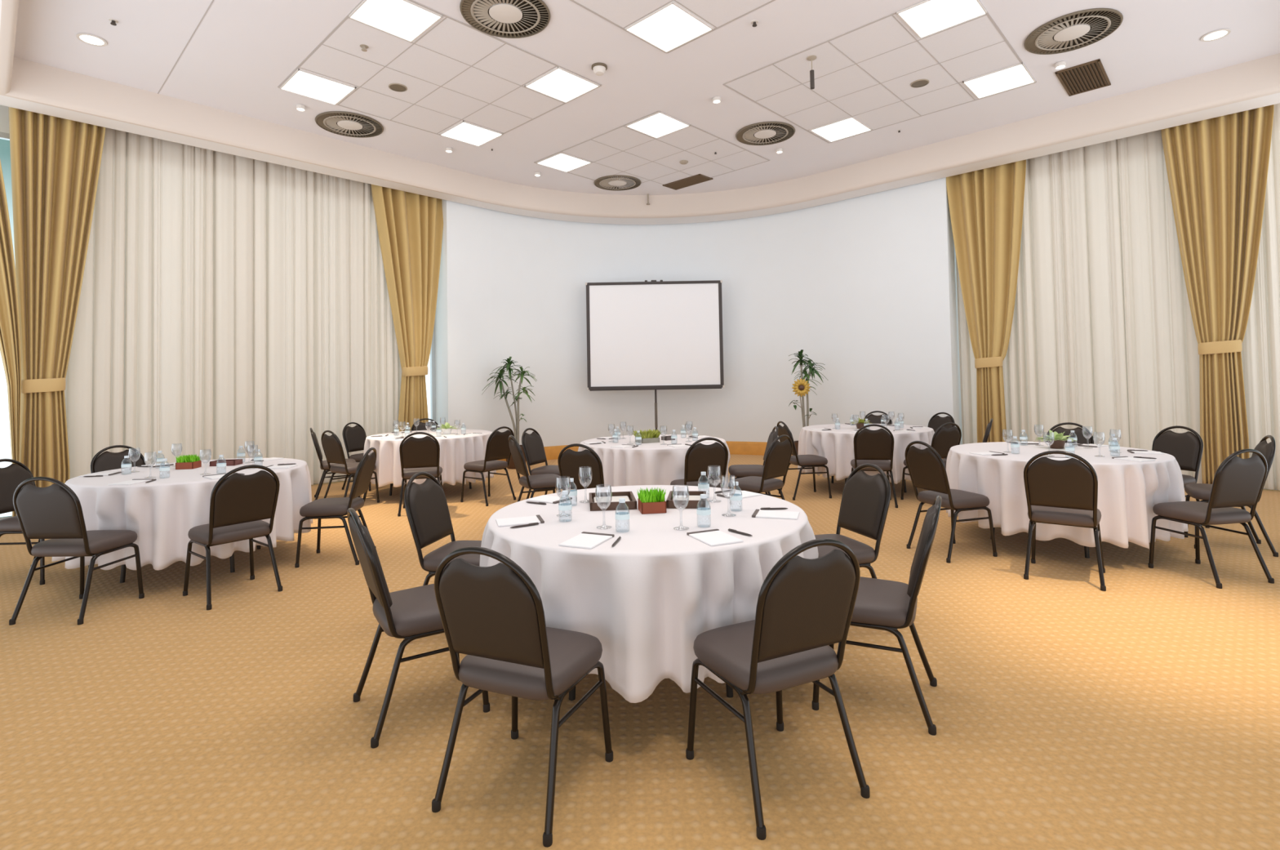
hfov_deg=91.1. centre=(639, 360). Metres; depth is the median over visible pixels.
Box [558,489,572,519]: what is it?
water bottle
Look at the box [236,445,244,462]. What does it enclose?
water bottle
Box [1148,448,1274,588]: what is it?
banquet chair
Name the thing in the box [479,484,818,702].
tablecloth
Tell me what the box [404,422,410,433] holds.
water bottle
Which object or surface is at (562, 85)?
ceiling light
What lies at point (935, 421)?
banquet chair
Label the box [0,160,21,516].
curtain
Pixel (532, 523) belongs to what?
pen
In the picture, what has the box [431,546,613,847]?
banquet chair
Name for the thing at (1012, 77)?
ceiling light
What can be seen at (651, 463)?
tablecloth
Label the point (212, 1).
trim
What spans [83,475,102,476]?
pen
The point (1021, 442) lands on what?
notepad
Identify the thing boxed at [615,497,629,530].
water bottle
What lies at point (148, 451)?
water goblet
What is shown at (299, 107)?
spotlight
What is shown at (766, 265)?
wall
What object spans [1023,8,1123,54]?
ceiling vent
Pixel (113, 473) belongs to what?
notepad
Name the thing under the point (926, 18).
ceiling light
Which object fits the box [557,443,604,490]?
banquet chair
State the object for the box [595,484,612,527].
water goblet
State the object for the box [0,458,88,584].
banquet chair
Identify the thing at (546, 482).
banquet chair
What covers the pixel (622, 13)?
ceiling tiles
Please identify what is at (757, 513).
notepad
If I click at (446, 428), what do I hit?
table plant
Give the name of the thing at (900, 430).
notepad
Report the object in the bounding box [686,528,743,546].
notepad
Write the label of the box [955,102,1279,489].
sheer curtain
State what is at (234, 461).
serving tray
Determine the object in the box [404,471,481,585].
banquet chair
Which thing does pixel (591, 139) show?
trim
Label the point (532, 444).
banquet chair
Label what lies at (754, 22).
sprinkler
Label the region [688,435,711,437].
notepad
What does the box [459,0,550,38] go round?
ceiling vent
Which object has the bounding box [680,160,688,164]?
smoke detector
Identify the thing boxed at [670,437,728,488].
banquet chair
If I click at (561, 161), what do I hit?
ceiling light
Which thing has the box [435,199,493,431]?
wall
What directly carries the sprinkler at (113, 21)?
attached to the ceiling at (236, 60)
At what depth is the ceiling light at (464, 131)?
8.47 m
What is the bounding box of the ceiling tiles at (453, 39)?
[298,15,564,134]
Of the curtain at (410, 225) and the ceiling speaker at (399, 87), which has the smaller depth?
the ceiling speaker at (399, 87)
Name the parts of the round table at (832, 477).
leg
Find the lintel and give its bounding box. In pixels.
[0,105,9,133]
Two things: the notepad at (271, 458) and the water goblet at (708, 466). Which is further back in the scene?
the notepad at (271, 458)
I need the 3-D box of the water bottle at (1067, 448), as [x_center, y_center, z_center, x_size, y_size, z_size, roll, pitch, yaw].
[3.347,0.683,4.884,0.062,0.142,0.063,-2,-2,32]
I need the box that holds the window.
[0,131,435,519]
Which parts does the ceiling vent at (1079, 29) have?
plate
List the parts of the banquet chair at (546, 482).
backrest, leg, frame, leg, seat, seat frame, leg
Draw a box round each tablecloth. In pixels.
[51,457,312,569]
[363,429,496,487]
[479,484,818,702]
[577,434,730,488]
[797,423,934,484]
[946,441,1188,548]
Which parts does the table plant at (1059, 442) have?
pot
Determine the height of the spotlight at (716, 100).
0.058 m
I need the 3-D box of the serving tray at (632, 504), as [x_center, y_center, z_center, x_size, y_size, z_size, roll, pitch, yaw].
[-0.149,0.749,3.353,0.240,0.040,0.300,-1,-2,-6]
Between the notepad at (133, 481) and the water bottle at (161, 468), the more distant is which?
the water bottle at (161, 468)
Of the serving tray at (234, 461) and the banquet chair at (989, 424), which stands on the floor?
the banquet chair at (989, 424)
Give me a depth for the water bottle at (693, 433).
6.73 m
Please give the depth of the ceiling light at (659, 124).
8.29 m
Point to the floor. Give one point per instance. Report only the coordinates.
(1142, 712)
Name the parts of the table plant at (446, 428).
pot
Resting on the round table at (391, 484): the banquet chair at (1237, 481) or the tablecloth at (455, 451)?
the tablecloth at (455, 451)
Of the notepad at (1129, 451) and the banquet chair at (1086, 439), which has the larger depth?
the banquet chair at (1086, 439)
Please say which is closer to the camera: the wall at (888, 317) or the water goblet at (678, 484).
the water goblet at (678, 484)
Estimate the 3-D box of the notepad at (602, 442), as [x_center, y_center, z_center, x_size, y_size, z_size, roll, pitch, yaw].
[-0.482,0.873,6.667,0.211,0.009,0.150,-1,-2,-14]
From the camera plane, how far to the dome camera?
6.70 m
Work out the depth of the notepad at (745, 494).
3.54 m
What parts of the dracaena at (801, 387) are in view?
crown, crown, crown, crown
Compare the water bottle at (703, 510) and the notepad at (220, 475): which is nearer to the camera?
the water bottle at (703, 510)
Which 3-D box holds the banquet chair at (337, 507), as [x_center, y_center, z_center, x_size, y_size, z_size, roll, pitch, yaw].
[-2.470,1.175,5.167,0.529,0.900,0.458,-1,-2,-6]
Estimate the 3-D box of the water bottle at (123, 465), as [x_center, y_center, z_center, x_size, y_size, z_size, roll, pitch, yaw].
[-3.994,0.812,4.880,0.063,0.142,0.062,0,-2,-16]
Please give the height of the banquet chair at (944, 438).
0.900 m
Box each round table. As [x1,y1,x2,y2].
[120,545,261,582]
[389,481,471,495]
[568,683,733,700]
[831,475,906,492]
[990,527,1089,558]
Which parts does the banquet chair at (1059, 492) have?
leg, leg, backrest, frame, seat frame, seat, leg, leg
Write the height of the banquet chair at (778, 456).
0.900 m
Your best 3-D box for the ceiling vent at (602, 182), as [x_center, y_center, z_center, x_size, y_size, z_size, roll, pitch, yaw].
[-0.382,-3.028,10.715,0.810,0.031,0.810,-3,-2,44]
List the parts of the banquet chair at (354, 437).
leg, frame, backrest, seat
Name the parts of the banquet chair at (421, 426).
backrest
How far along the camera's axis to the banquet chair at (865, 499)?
3.60 m
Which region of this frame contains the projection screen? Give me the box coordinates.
[585,280,724,434]
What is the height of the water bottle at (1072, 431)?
0.142 m
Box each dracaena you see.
[482,356,537,468]
[788,349,826,454]
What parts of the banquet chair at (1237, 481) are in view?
leg, seat frame, leg, seat, leg, frame, backrest, leg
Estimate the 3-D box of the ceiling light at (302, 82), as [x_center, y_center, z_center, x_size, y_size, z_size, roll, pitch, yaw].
[-3.641,-3.081,7.094,0.604,0.016,0.604,-3,-2,44]
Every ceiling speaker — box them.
[388,83,407,92]
[910,79,928,88]
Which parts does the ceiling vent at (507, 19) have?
plate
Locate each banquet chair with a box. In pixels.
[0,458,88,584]
[8,476,144,625]
[90,444,146,473]
[182,464,282,609]
[294,447,376,568]
[310,427,355,499]
[320,430,379,502]
[342,422,371,491]
[346,507,489,748]
[397,431,442,516]
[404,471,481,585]
[410,417,439,431]
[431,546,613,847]
[460,426,515,506]
[508,435,563,501]
[521,427,560,499]
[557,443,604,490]
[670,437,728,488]
[685,537,870,839]
[728,426,777,493]
[728,434,792,500]
[777,421,831,500]
[811,495,942,735]
[814,463,890,578]
[850,423,897,507]
[863,410,892,423]
[900,422,961,505]
[904,440,997,563]
[928,412,955,458]
[943,418,992,459]
[1023,450,1106,591]
[1045,422,1093,444]
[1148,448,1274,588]
[1151,425,1209,528]
[1184,435,1278,556]
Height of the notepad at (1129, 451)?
0.009 m
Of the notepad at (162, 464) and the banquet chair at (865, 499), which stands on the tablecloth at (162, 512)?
the notepad at (162, 464)
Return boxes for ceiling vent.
[315,111,383,137]
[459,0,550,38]
[593,174,641,191]
[662,173,712,190]
[735,121,795,145]
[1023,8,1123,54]
[1054,58,1111,96]
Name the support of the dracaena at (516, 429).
on the floor
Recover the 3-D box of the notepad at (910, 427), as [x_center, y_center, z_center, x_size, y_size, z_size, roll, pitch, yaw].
[3.495,0.839,7.832,0.211,0.009,0.150,-2,-2,17]
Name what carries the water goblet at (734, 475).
on the tablecloth at (646, 597)
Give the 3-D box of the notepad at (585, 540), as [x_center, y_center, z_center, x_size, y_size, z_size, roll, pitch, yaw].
[-0.219,0.742,2.597,0.150,0.009,0.211,-2,-2,23]
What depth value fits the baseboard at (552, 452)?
11.58 m
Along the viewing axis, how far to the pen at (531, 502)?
3.40 m
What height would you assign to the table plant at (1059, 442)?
0.156 m
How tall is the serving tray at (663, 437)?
0.040 m
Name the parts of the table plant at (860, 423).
pot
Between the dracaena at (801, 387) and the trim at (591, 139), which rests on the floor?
the dracaena at (801, 387)
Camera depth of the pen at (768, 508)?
3.14 m
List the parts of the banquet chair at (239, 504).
leg, leg, seat, seat frame, frame, backrest, leg, leg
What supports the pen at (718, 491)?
on the tablecloth at (646, 597)
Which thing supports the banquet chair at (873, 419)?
on the floor
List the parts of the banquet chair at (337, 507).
leg, leg, seat frame, seat, leg, frame, backrest, leg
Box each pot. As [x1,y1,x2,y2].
[506,444,526,468]
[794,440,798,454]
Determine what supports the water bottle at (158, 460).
on the tablecloth at (162, 512)
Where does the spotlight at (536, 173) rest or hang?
attached to the ceiling at (236, 60)
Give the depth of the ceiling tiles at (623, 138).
9.48 m
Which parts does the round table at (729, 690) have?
leg, leg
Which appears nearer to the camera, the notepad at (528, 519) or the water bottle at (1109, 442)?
the notepad at (528, 519)
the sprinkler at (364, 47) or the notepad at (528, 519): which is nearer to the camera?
the notepad at (528, 519)
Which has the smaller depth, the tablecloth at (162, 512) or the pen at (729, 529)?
the pen at (729, 529)
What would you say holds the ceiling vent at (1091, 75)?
in the ceiling at (236, 60)
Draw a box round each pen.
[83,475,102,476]
[510,522,538,528]
[525,501,546,504]
[611,536,621,546]
[714,489,732,493]
[728,528,751,536]
[760,506,787,509]
[991,453,1008,455]
[1133,456,1156,458]
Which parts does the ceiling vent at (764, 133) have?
plate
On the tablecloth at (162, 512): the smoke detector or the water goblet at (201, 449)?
the water goblet at (201, 449)
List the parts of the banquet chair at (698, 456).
seat, backrest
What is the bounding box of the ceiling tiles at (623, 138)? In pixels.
[561,125,768,188]
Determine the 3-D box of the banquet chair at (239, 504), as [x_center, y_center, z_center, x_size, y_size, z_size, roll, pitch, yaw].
[-2.799,1.154,4.327,0.529,0.900,0.458,-2,-2,38]
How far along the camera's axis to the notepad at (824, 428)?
7.86 m
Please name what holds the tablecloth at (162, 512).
on the round table at (123, 567)
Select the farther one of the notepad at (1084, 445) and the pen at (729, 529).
the notepad at (1084, 445)
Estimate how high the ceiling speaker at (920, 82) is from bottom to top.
0.016 m
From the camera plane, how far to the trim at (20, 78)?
8.20 m
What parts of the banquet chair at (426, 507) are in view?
leg, frame, backrest, seat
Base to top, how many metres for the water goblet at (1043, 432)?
0.190 m
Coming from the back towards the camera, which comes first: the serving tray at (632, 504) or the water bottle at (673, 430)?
the water bottle at (673, 430)
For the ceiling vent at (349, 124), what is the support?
in the ceiling at (236, 60)
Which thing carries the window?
attached to the lintel
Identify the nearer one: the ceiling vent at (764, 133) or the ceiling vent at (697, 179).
the ceiling vent at (764, 133)
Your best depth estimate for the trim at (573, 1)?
5.86 m
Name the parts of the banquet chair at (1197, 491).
leg, seat, leg, backrest, leg, frame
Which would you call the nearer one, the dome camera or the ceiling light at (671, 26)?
the ceiling light at (671, 26)
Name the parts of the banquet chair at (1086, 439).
backrest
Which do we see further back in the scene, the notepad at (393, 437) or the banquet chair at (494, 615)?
the notepad at (393, 437)
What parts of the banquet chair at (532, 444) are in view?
leg, frame, backrest, seat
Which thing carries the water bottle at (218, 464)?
on the tablecloth at (162, 512)
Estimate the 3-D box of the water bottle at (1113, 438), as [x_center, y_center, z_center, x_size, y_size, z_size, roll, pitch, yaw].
[3.726,0.677,4.921,0.062,0.142,0.063,0,-2,-17]
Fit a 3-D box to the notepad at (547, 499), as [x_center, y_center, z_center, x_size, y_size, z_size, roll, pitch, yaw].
[-0.509,0.776,3.518,0.211,0.009,0.150,-2,-2,32]
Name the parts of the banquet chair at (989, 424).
backrest, frame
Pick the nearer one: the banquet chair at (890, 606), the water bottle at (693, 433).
the banquet chair at (890, 606)
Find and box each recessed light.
[75,32,107,46]
[1200,28,1231,41]
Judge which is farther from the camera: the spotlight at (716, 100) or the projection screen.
the projection screen
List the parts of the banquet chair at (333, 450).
leg, backrest, frame, leg, seat, leg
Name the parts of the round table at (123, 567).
leg, leg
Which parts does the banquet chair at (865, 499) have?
seat, backrest, frame, leg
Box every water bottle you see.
[120,455,131,474]
[155,450,164,468]
[159,457,169,478]
[216,454,226,473]
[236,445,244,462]
[253,448,262,465]
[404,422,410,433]
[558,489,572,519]
[565,478,577,495]
[612,429,618,442]
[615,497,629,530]
[635,431,641,444]
[671,429,677,444]
[692,426,697,440]
[696,493,711,525]
[697,471,709,497]
[729,481,742,500]
[1010,435,1019,453]
[1019,429,1027,445]
[1065,439,1075,457]
[1068,430,1077,446]
[1108,434,1118,451]
[1109,437,1119,456]
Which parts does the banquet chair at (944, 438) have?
leg, seat, backrest, frame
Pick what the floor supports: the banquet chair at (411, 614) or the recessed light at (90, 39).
the banquet chair at (411, 614)
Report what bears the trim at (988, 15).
attached to the ceiling at (236, 60)
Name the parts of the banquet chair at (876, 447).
seat, seat frame, backrest, frame, leg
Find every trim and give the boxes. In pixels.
[0,0,1279,217]
[157,0,213,93]
[277,0,601,146]
[533,110,769,188]
[569,0,775,53]
[722,0,1036,142]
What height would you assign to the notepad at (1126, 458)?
0.009 m
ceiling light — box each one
[280,68,355,105]
[348,0,442,42]
[440,120,502,146]
[524,66,599,102]
[536,151,591,172]
[624,1,713,53]
[626,111,690,138]
[809,115,871,142]
[896,0,986,38]
[962,62,1035,98]
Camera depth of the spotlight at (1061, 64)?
6.82 m
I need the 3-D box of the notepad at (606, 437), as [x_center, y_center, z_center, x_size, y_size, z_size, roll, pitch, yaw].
[-0.380,0.888,7.197,0.211,0.009,0.150,-2,-2,36]
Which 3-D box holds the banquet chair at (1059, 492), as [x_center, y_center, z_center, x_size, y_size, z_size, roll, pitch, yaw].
[2.954,1.055,4.382,0.458,0.900,0.529,-2,-2,37]
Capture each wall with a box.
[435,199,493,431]
[490,206,821,446]
[815,177,962,444]
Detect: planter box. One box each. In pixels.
[175,453,201,469]
[631,428,662,443]
[636,486,666,514]
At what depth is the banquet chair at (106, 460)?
5.77 m
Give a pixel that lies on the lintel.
(4, 110)
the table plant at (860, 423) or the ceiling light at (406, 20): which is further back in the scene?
the table plant at (860, 423)
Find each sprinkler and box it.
[108,17,118,26]
[360,44,368,51]
[646,193,649,204]
[751,19,758,26]
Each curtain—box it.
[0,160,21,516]
[8,106,105,487]
[64,127,401,484]
[371,184,443,431]
[946,159,1026,442]
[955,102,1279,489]
[1160,104,1274,484]
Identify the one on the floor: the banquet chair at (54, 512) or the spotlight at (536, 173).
the banquet chair at (54, 512)
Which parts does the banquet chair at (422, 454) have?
leg, leg, backrest, frame, seat frame, seat, leg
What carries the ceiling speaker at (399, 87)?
attached to the ceiling tiles at (453, 39)
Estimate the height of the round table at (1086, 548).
0.755 m
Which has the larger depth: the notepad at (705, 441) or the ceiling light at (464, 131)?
the ceiling light at (464, 131)
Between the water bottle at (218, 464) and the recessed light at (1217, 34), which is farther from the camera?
the recessed light at (1217, 34)
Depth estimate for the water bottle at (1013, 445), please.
5.17 m
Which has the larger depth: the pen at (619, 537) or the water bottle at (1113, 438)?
the water bottle at (1113, 438)
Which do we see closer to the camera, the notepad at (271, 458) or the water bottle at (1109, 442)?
the water bottle at (1109, 442)
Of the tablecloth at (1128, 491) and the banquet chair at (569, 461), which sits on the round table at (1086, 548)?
the tablecloth at (1128, 491)
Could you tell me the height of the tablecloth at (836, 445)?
0.579 m
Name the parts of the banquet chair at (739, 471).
seat, backrest, frame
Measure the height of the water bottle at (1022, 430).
0.142 m
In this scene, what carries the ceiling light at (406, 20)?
attached to the ceiling tiles at (453, 39)
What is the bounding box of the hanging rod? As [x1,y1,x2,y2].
[806,55,816,89]
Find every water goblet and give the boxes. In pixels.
[144,451,156,478]
[199,448,211,475]
[578,466,592,502]
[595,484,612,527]
[671,484,688,528]
[706,466,721,502]
[720,475,736,514]
[1043,431,1054,456]
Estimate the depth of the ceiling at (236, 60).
6.62 m
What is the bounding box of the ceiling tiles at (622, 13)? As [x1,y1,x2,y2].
[573,0,771,28]
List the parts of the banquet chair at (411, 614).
leg, backrest, frame, leg, seat, seat frame, leg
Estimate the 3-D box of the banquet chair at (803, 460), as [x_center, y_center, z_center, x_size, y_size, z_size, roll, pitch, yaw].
[1.942,1.170,7.517,0.529,0.900,0.458,-1,-2,-9]
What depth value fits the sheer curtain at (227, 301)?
8.20 m
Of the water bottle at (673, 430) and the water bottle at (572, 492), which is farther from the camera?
the water bottle at (673, 430)
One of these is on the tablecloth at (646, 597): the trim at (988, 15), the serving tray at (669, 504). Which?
the serving tray at (669, 504)
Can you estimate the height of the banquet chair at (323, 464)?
0.900 m
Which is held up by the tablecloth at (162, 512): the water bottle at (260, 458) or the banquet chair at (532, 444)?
the water bottle at (260, 458)
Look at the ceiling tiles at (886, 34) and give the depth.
7.02 m
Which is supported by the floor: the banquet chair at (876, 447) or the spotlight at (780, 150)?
the banquet chair at (876, 447)
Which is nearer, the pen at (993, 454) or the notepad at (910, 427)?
the pen at (993, 454)
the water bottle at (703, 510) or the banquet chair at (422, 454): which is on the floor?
the banquet chair at (422, 454)
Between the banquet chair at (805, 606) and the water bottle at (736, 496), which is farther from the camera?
the water bottle at (736, 496)
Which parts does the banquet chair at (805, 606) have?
leg, seat frame, leg, seat, leg, frame, backrest, leg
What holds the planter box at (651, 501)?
on the tablecloth at (646, 597)
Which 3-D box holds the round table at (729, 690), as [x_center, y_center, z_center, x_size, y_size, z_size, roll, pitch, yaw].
[0.043,1.142,3.171,1.490,0.755,1.490,-1,-2,0]
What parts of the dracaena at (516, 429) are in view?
crown, crown, crown, crown, crown, crown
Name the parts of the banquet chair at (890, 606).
leg, seat frame, seat, leg, frame, leg, backrest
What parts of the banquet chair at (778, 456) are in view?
seat, frame, backrest, leg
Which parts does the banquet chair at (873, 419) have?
backrest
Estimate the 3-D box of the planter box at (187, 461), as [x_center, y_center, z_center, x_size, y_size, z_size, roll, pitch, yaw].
[-3.726,0.831,5.178,0.150,0.116,0.155,-1,-2,-9]
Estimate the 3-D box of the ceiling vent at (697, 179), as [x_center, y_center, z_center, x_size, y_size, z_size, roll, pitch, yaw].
[0.813,-3.053,10.737,0.820,0.018,0.360,-3,-2,44]
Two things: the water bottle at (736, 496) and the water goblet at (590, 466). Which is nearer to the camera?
the water bottle at (736, 496)
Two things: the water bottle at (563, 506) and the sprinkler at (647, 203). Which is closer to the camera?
the water bottle at (563, 506)
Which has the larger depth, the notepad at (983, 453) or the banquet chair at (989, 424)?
the banquet chair at (989, 424)
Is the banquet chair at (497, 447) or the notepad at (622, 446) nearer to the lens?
the notepad at (622, 446)
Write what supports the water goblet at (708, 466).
on the tablecloth at (646, 597)
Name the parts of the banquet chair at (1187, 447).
backrest, frame, seat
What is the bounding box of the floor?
[0,453,1279,849]
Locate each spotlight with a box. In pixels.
[295,104,305,111]
[444,146,453,152]
[533,171,540,176]
[712,96,720,103]
[775,147,782,153]
[1054,61,1066,69]
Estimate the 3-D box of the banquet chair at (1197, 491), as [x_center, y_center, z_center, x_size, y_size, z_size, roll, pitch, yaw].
[4.748,1.044,5.053,0.529,0.900,0.458,-2,-2,32]
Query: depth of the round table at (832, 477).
7.62 m
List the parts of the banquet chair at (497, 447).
leg, leg, seat, seat frame, leg, frame, backrest, leg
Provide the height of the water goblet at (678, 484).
0.190 m
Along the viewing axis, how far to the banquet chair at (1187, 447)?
5.79 m
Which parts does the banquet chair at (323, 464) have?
backrest, frame, leg, leg, seat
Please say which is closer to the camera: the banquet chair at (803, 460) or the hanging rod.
the hanging rod
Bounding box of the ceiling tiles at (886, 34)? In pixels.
[725,13,1020,142]
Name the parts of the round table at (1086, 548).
leg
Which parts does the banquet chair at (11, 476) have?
leg, seat, seat frame, backrest, frame, leg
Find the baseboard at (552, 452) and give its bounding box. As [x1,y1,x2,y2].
[496,440,792,461]
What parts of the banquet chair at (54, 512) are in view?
leg, backrest, frame, leg, seat, leg, seat frame, leg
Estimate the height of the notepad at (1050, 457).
0.009 m
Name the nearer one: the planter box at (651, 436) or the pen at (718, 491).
the pen at (718, 491)
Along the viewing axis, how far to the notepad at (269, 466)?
5.12 m
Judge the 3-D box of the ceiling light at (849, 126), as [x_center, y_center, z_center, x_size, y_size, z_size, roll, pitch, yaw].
[2.746,-3.148,8.564,0.604,0.016,0.604,-3,-2,44]
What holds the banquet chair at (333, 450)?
on the floor
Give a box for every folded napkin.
[593,495,630,502]
[672,495,701,500]
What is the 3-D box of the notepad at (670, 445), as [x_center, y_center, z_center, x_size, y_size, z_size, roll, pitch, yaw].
[0.377,0.844,6.228,0.150,0.009,0.211,0,-2,-18]
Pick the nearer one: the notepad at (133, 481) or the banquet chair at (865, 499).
the banquet chair at (865, 499)
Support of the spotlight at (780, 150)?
attached to the ceiling at (236, 60)
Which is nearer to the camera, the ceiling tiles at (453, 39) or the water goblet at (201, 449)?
the water goblet at (201, 449)
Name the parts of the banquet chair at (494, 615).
leg, backrest, frame, leg, seat, leg, seat frame, leg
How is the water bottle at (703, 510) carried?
on the tablecloth at (646, 597)
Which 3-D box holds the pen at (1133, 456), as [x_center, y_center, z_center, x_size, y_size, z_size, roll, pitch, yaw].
[3.830,0.737,4.759,0.140,0.011,0.010,-3,-2,44]
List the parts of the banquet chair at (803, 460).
backrest, frame, leg, seat, leg, leg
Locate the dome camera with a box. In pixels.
[591,62,607,75]
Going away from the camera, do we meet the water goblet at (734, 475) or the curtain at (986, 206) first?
the water goblet at (734, 475)
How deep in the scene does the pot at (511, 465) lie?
10.26 m
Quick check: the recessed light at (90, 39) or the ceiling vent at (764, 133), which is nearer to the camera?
the recessed light at (90, 39)
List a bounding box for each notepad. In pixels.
[78,471,121,476]
[107,478,153,484]
[141,462,173,466]
[202,473,230,479]
[250,457,284,461]
[266,464,297,468]
[381,436,403,439]
[463,432,484,435]
[495,514,544,526]
[526,494,572,503]
[558,531,614,548]
[583,440,605,444]
[595,436,617,439]
[610,444,635,448]
[666,444,688,447]
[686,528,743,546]
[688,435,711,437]
[702,440,721,442]
[716,490,762,497]
[751,509,799,519]
[809,427,830,430]
[893,429,915,431]
[910,426,929,428]
[968,451,1004,455]
[1015,440,1038,444]
[1045,456,1068,460]
[1077,444,1108,447]
[1111,456,1155,461]
[1127,449,1164,453]
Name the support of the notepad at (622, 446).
on the tablecloth at (651, 463)
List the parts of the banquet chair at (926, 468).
leg, backrest, frame, leg, seat, seat frame, leg, leg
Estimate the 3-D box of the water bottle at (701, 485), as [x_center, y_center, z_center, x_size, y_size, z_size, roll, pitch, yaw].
[0.356,0.693,3.502,0.063,0.142,0.062,0,-2,-33]
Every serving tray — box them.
[209,458,242,466]
[589,491,637,511]
[661,435,675,440]
[666,490,706,508]
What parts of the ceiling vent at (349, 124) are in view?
plate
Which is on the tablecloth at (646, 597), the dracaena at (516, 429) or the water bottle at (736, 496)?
the water bottle at (736, 496)
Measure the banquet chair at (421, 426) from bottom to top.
0.900 m
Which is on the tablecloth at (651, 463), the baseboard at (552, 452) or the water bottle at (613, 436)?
the water bottle at (613, 436)
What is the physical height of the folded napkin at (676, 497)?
0.012 m
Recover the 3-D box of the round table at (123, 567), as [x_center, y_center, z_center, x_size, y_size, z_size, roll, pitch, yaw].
[-3.578,1.265,5.065,1.490,0.755,1.490,0,-2,-17]
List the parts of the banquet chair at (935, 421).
backrest, frame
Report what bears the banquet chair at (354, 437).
on the floor
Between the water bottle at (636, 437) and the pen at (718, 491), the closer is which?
the pen at (718, 491)
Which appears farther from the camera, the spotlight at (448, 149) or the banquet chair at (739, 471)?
the spotlight at (448, 149)
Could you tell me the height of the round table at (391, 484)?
0.755 m
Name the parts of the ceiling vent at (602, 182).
plate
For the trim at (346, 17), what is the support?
attached to the ceiling at (236, 60)
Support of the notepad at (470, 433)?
on the tablecloth at (455, 451)
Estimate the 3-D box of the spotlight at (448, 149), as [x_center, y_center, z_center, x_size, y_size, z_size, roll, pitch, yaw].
[-2.746,-3.022,9.017,0.104,0.058,0.104,-1,-2,0]
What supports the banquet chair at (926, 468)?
on the floor
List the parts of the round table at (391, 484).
leg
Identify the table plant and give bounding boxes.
[435,422,458,434]
[850,417,871,428]
[1035,430,1076,448]

